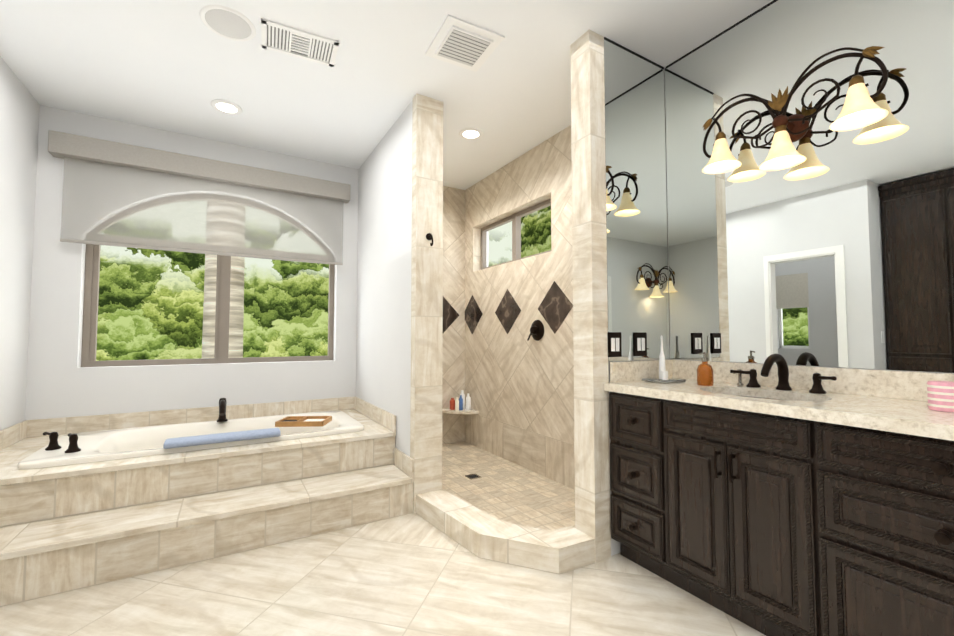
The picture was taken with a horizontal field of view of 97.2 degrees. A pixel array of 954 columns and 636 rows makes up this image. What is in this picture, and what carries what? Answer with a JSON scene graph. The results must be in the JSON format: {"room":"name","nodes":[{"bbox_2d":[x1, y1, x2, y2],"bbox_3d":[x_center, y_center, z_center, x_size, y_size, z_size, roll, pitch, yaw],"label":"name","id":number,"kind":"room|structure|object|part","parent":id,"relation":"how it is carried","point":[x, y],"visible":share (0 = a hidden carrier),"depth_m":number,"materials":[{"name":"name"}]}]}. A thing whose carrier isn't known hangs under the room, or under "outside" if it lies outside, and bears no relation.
{"room":"bathroom","nodes":[
{"label":"bathroom","id":0,"kind":"room"},
{"bbox_2d":[0,56,39,429],"bbox_3d":[-2.486,-0.163,1.807,0.120,2.740,2.395,1,-3,-31],"label":"wall","id":1,"kind":"structure","parent":0,"point":[19,116],"depth_m":2.65,"materials":[{"name":"paint"}]},
{"bbox_2d":[25,105,357,419],"bbox_3d":[-2.341,-0.093,3.387,5.400,2.740,0.180,1,-3,-31],"label":"wall","id":2,"kind":"structure","parent":0,"point":[61,382],"depth_m":3.16,"materials":[{"name":"paint"}]},
{"bbox_2d":[48,130,350,202],"bbox_3d":[-2.072,-1.183,3.421,2.030,0.150,0.112,1,-3,-31],"label":"cornice valance","id":3,"kind":"object","parent":2,"relation":"attached to","point":[63,145],"visible":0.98,"depth_m":3.26,"materials":[{"name":"fabric"}]},
{"bbox_2d":[81,194,334,366],"bbox_3d":[-2.124,-0.329,3.550,1.770,1.415,0.060,1,-3,-31],"label":"window","id":4,"kind":"structure","parent":2,"relation":"in","point":[90,309],"depth_m":3.47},
{"bbox_2d":[60,157,343,264],"bbox_3d":[-2.063,-0.816,3.409,1.910,0.615,0.016,1,-3,-31],"label":"roller shade","id":5,"kind":"object","parent":4,"relation":"attached to","point":[210,191],"visible":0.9,"depth_m":3.30,"materials":[{"name":"fabric"}]},
{"bbox_2d":[442,186,465,443],"bbox_3d":[-0.559,-0.052,4.330,0.930,2.740,0.012,1,-3,-31],"label":"shower wall tile","id":6,"kind":"structure","parent":2,"relation":"attached to","point":[454,199],"depth_m":4.51,"materials":[{"name":"beige tile"}]},
{"bbox_2d":[442,407,478,413],"bbox_3d":[-0.184,0.962,4.324,0.300,0.025,0.300,1,-3,-31],"label":"corner shelf","id":7,"kind":"object","parent":6,"relation":"attached to","point":[463,411],"visible":0.79,"depth_m":4.26,"materials":[{"name":"tile"}]},
{"bbox_2d":[450,398,452,409],"bbox_3d":[-0.254,0.890,4.367,0.058,0.120,0.058,-2,-4,44],"label":"toiletries","id":8,"kind":"object","parent":7,"relation":"on","point":[451,401],"depth_m":4.34,"materials":[{"name":"red plastic"}]},
{"bbox_2d":[453,396,460,411],"bbox_3d":[-0.202,0.875,4.259,0.039,0.140,0.039,-2,-4,44],"label":"toiletries","id":9,"kind":"object","parent":7,"relation":"on","point":[456,405],"depth_m":4.25,"materials":[{"name":"white plastic"}]},
{"bbox_2d":[460,390,470,410],"bbox_3d":[-0.123,0.855,4.372,0.134,0.190,0.128,-1,-3,11],"label":"toiletries","id":10,"kind":"object","parent":7,"relation":"on","point":[468,399],"depth_m":4.32,"materials":[{"name":"white plastic"}]},
{"bbox_2d":[443,281,572,333],"bbox_3d":[0.073,-0.064,3.752,0.488,0.420,1.720,1,-3,-31],"label":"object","id":11,"kind":"structure","parent":6,"relation":"attached to","point":[555,307],"depth_m":3.82,"materials":[{"name":"tile"}]},
{"bbox_2d":[202,201,245,357],"bbox_3d":[-2.611,-0.670,4.602,2.311,6.000,0.400,1,-3,-31],"label":"palm tree","id":12,"kind":"object","parent":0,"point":[236,316],"depth_m":4.40,"materials":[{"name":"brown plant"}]},
{"bbox_2d":[0,441,765,635],"bbox_3d":[-0.525,1.163,0.261,5.400,0.054,7.310,1,-3,-31],"label":"floor","id":13,"kind":"structure","parent":0,"point":[411,574],"depth_m":1.85,"materials":[{"name":"tile"}]},
{"bbox_2d":[0,396,413,606],"bbox_3d":[-1.721,0.967,2.752,2.204,0.565,1.457,1,-3,-31],"label":"tub deck","id":14,"kind":"object","parent":13,"relation":"on","point":[65,528],"visible":0.98,"depth_m":2.29,"materials":[{"name":"tile"}]},
{"bbox_2d":[18,411,363,468],"bbox_3d":[-1.776,0.998,2.912,1.800,0.438,0.830,1,-3,-31],"label":"bathtub","id":15,"kind":"object","parent":14,"relation":"in","point":[104,445],"visible":0.46,"depth_m":2.87,"materials":[{"name":"ceramic"}]},
{"bbox_2d":[43,398,227,452],"bbox_3d":[-2.179,0.681,2.767,0.928,0.179,0.635,1,-3,-31],"label":"tub faucet","id":16,"kind":"object","parent":15,"relation":"on","point":[73,447],"visible":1,"depth_m":2.42,"materials":[{"name":"brown metal"}]},
{"bbox_2d":[163,428,280,448],"bbox_3d":[-1.567,0.745,2.620,0.610,0.038,0.170,1,-3,-31],"label":"towel","id":17,"kind":"object","parent":15,"relation":"on","point":[169,443],"visible":0.98,"depth_m":2.57,"materials":[{"name":"fabric"}]},
{"bbox_2d":[275,416,331,426],"bbox_3d":[-1.286,0.770,3.136,0.340,0.035,0.220,0,-3,-3],"label":"caddy","id":18,"kind":"object","parent":15,"relation":"on","point":[302,421],"visible":1,"depth_m":3.04,"materials":[{"name":"brown wood"}]},
{"bbox_2d":[465,474,481,479],"bbox_3d":[-0.031,1.271,3.370,0.100,0.004,0.100,1,-3,-31],"label":"floor drain grate","id":19,"kind":"object","parent":13,"relation":"on","point":[472,476],"visible":1,"depth_m":3.36,"materials":[{"name":"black metal"}]},
{"bbox_2d":[416,489,594,573],"bbox_3d":[0.099,1.174,2.387,0.540,0.120,1.000,1,-3,-31],"label":"shower curb","id":20,"kind":"structure","parent":13,"relation":"on","point":[478,533],"depth_m":2.14,"materials":[{"name":"tile"}]},
{"bbox_2d":[604,387,953,635],"bbox_3d":[1.643,0.748,0.997,0.568,0.850,2.976,1,-3,-31],"label":"bathroom vanity","id":21,"kind":"object","parent":13,"relation":"on","point":[766,508],"depth_m":1.46,"materials":[{"name":"brown wood"}]},
{"bbox_2d":[604,379,953,434],"bbox_3d":[1.648,0.303,1.020,0.555,0.040,2.976,1,-3,-31],"label":"countertop","id":22,"kind":"structure","parent":21,"relation":"on","point":[910,414],"depth_m":1.54,"materials":[{"name":"beige stone"}]},
{"bbox_2d":[642,335,685,382],"bbox_3d":[0.989,0.214,2.232,0.170,0.242,0.145,1,-3,-31],"label":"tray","id":23,"kind":"object","parent":22,"relation":"on","point":[663,376],"visible":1,"depth_m":2.24,"materials":[{"name":"white ceramic"}]},
{"bbox_2d":[697,352,713,385],"bbox_3d":[1.111,0.246,2.050,0.076,0.161,0.072,1,-3,-31],"label":"soap dispenser","id":24,"kind":"object","parent":22,"relation":"on","point":[705,375],"visible":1,"depth_m":2.02,"materials":[{"name":"orange glass"}]},
{"bbox_2d":[733,369,743,384],"bbox_3d":[1.267,0.288,2.042,0.070,0.077,0.028,1,-3,-31],"label":"pump","id":25,"kind":"object","parent":22,"relation":"on","point":[739,379],"visible":0.71,"depth_m":2.05,"materials":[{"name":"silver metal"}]},
{"bbox_2d":[730,354,836,393],"bbox_3d":[1.303,0.237,1.839,0.207,0.162,0.413,1,-3,-31],"label":"faucet","id":26,"kind":"object","parent":22,"relation":"on","point":[783,371],"visible":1,"depth_m":1.85,"materials":[{"name":"brown metal"}]},
{"bbox_2d":[927,381,953,411],"bbox_3d":[1.505,0.251,1.347,0.085,0.090,0.085,1,-3,-31],"label":"towels","id":27,"kind":"object","parent":22,"relation":"on","point":[940,396],"visible":1,"depth_m":1.33,"materials":[{"name":"pink fabric"}]},
{"bbox_2d":[356,100,412,456],"bbox_3d":[-0.701,-0.092,3.423,0.180,2.740,1.430,1,-3,-31],"label":"wall","id":28,"kind":"structure","parent":0,"point":[383,352],"depth_m":3.24,"materials":[{"name":"paint"}]},
{"bbox_2d":[410,94,442,513],"bbox_3d":[-0.335,-0.119,2.812,0.196,2.740,0.075,1,-3,-31],"label":"tiled column","id":29,"kind":"structure","parent":28,"relation":"attached to","point":[426,311],"depth_m":2.78,"materials":[{"name":"beige tile"}]},
{"bbox_2d":[426,233,432,245],"bbox_3d":[-0.303,-0.518,2.769,0.047,0.095,0.062,1,-3,-31],"label":"robe hook","id":30,"kind":"object","parent":29,"relation":"attached to","point":[429,236],"visible":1,"depth_m":2.78,"materials":[{"name":"brown metal"}]},
{"bbox_2d":[0,0,772,189],"bbox_3d":[-0.525,-1.622,0.384,5.400,0.050,7.310,1,-3,-31],"label":"ceiling","id":31,"kind":"structure","parent":0,"point":[178,66],"depth_m":2.51,"materials":[{"name":"paint"}]},
{"bbox_2d":[210,99,241,114],"bbox_3d":[-1.760,-1.478,2.955,0.194,0.011,0.194,1,-3,-31],"label":"recessed light","id":32,"kind":"object","parent":31,"relation":"in","point":[226,107],"visible":1,"depth_m":2.94,"materials":[{"name":"white plastic"}]},
{"bbox_2d":[199,5,255,40],"bbox_3d":[-1.282,-1.514,2.170,0.252,0.008,0.252,1,-3,-31],"label":"ceiling speaker","id":33,"kind":"object","parent":31,"relation":"attached to","point":[228,23],"visible":1,"depth_m":2.16,"materials":[{"name":"white plastic"}]},
{"bbox_2d":[261,18,338,66],"bbox_3d":[-0.974,-1.507,2.317,0.380,0.010,0.230,1,-3,-27],"label":"ceiling vent","id":34,"kind":"object","parent":31,"relation":"in","point":[290,41],"visible":1,"depth_m":2.30,"materials":[{"name":"white plastic"}]},
{"bbox_2d":[425,14,504,71],"bbox_3d":[-0.074,-1.499,2.327,0.330,0.024,0.330,1,-3,-28],"label":"ceiling vent","id":35,"kind":"object","parent":31,"relation":"in","point":[456,41],"visible":1,"depth_m":2.29,"materials":[{"name":"white plastic"}]},
{"bbox_2d":[459,128,482,139],"bbox_3d":[-0.047,-1.461,3.341,0.194,0.011,0.194,1,-3,-31],"label":"recessed light","id":36,"kind":"object","parent":31,"relation":"in","point":[470,133],"visible":0.98,"depth_m":3.33,"materials":[{"name":"white plastic"}]},
{"bbox_2d":[608,359,666,555],"bbox_3d":[0.830,-0.138,2.372,0.618,2.740,0.116,1,-3,-31],"label":"wall","id":37,"kind":"structure","parent":0,"point":[615,546],"depth_m":2.19,"materials":[{"name":"paint"}]},
{"bbox_2d":[570,30,610,563],"bbox_3d":[0.601,-0.144,2.236,0.110,2.740,0.140,1,-3,-31],"label":"tiled column","id":38,"kind":"structure","parent":37,"relation":"attached to","point":[591,401],"depth_m":2.19,"materials":[{"name":"beige tile"}]},
{"bbox_2d":[604,37,669,360],"bbox_3d":[0.903,-0.638,2.361,0.511,1.742,0.015,1,-3,-31],"label":"mirror","id":39,"kind":"object","parent":37,"relation":"attached to","point":[637,235],"depth_m":2.35,"materials":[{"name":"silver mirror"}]},
{"bbox_2d":[607,332,621,356],"bbox_3d":[0.725,0.140,2.211,0.100,0.130,0.009,1,-3,-31],"label":"switch plate","id":40,"kind":"object","parent":39,"relation":"attached to","point":[615,344],"depth_m":2.21,"materials":[{"name":"brown metal"}]},
{"bbox_3d":[0.904,-1.504,2.393,0.507,0.008,0.004,1,-3,-31],"label":"mirror side top","id":41,"kind":"part","parent":39,"relation":"part of","materials":[{"name":"grey mirror"}]},
{"bbox_2d":[634,332,646,355],"bbox_3d":[0.901,0.144,2.315,0.100,0.130,0.009,1,-3,-31],"label":"switch plate","id":42,"kind":"object","parent":39,"relation":"attached to","point":[640,338],"depth_m":2.31,"materials":[{"name":"brown metal"}]},
{"bbox_2d":[608,359,671,382],"bbox_3d":[0.914,0.287,2.305,0.510,0.106,0.020,1,-3,-31],"label":"backsplash","id":43,"kind":"structure","parent":37,"relation":"attached to","point":[620,372],"depth_m":2.26,"materials":[{"name":"beige stone"}]},
{"bbox_2d":[487,69,953,373],"bbox_3d":[1.435,-0.149,2.132,0.180,2.740,5.830,1,-3,-31],"label":"wall","id":44,"kind":"structure","parent":0,"point":[668,282],"depth_m":2.46,"materials":[{"name":"paint"}]},
{"bbox_2d":[481,199,550,269],"bbox_3d":[0.374,-0.748,3.972,0.060,0.480,1.250,1,-3,-31],"label":"window","id":45,"kind":"structure","parent":44,"relation":"in","point":[515,218],"depth_m":3.96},
{"bbox_2d":[462,125,574,489],"bbox_3d":[0.498,-0.084,3.602,0.094,2.740,2.342,1,-3,-31],"label":"shower wall tile","id":46,"kind":"structure","parent":44,"relation":"attached to","point":[516,385],"depth_m":3.65,"materials":[{"name":"beige tile"}]},
{"bbox_2d":[527,320,543,340],"bbox_3d":[0.474,0.101,3.477,0.070,0.176,0.176,1,-3,-31],"label":"shower valve","id":47,"kind":"object","parent":46,"relation":"attached to","point":[537,330],"visible":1,"depth_m":3.46,"materials":[{"name":"brown metal"}]},
{"bbox_2d":[665,0,953,372],"bbox_3d":[1.499,-0.660,1.860,0.010,1.742,1.458,1,-3,-31],"label":"mirror","id":48,"kind":"object","parent":44,"relation":"attached to","point":[835,249],"depth_m":1.84,"materials":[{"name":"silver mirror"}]},
{"bbox_3d":[1.499,-1.526,1.892,0.004,0.008,1.448,1,-3,-31],"label":"main mirror top","id":49,"kind":"part","parent":48,"relation":"part of","materials":[{"name":"grey mirror"}]},
{"bbox_2d":[702,46,888,173],"bbox_3d":[1.370,-0.883,1.887,0.201,0.391,0.715,1,-3,-31],"label":"sconce","id":50,"kind":"object","parent":48,"relation":"attached to","point":[860,108],"visible":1,"depth_m":1.84,"materials":[{"name":"brown metal"}]},
{"bbox_2d":[672,359,953,398],"bbox_3d":[1.883,0.236,1.151,0.020,0.106,2.956,1,-3,-31],"label":"backsplash","id":51,"kind":"structure","parent":44,"relation":"attached to","point":[890,384],"depth_m":1.75,"materials":[{"name":"beige stone"}]},
{"label":"outside","id":52,"kind":"structure","parent":0,"visible":0},
{"bbox_2d":[96,201,550,360],"bbox_3d":[-1.837,-1.690,4.175,15.000,12.000,15.000,1,-3,-31],"label":"trees","id":53,"kind":"object","parent":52,"point":[150,303],"depth_m":7.49,"materials":[{"name":"green plant"}]}
]}

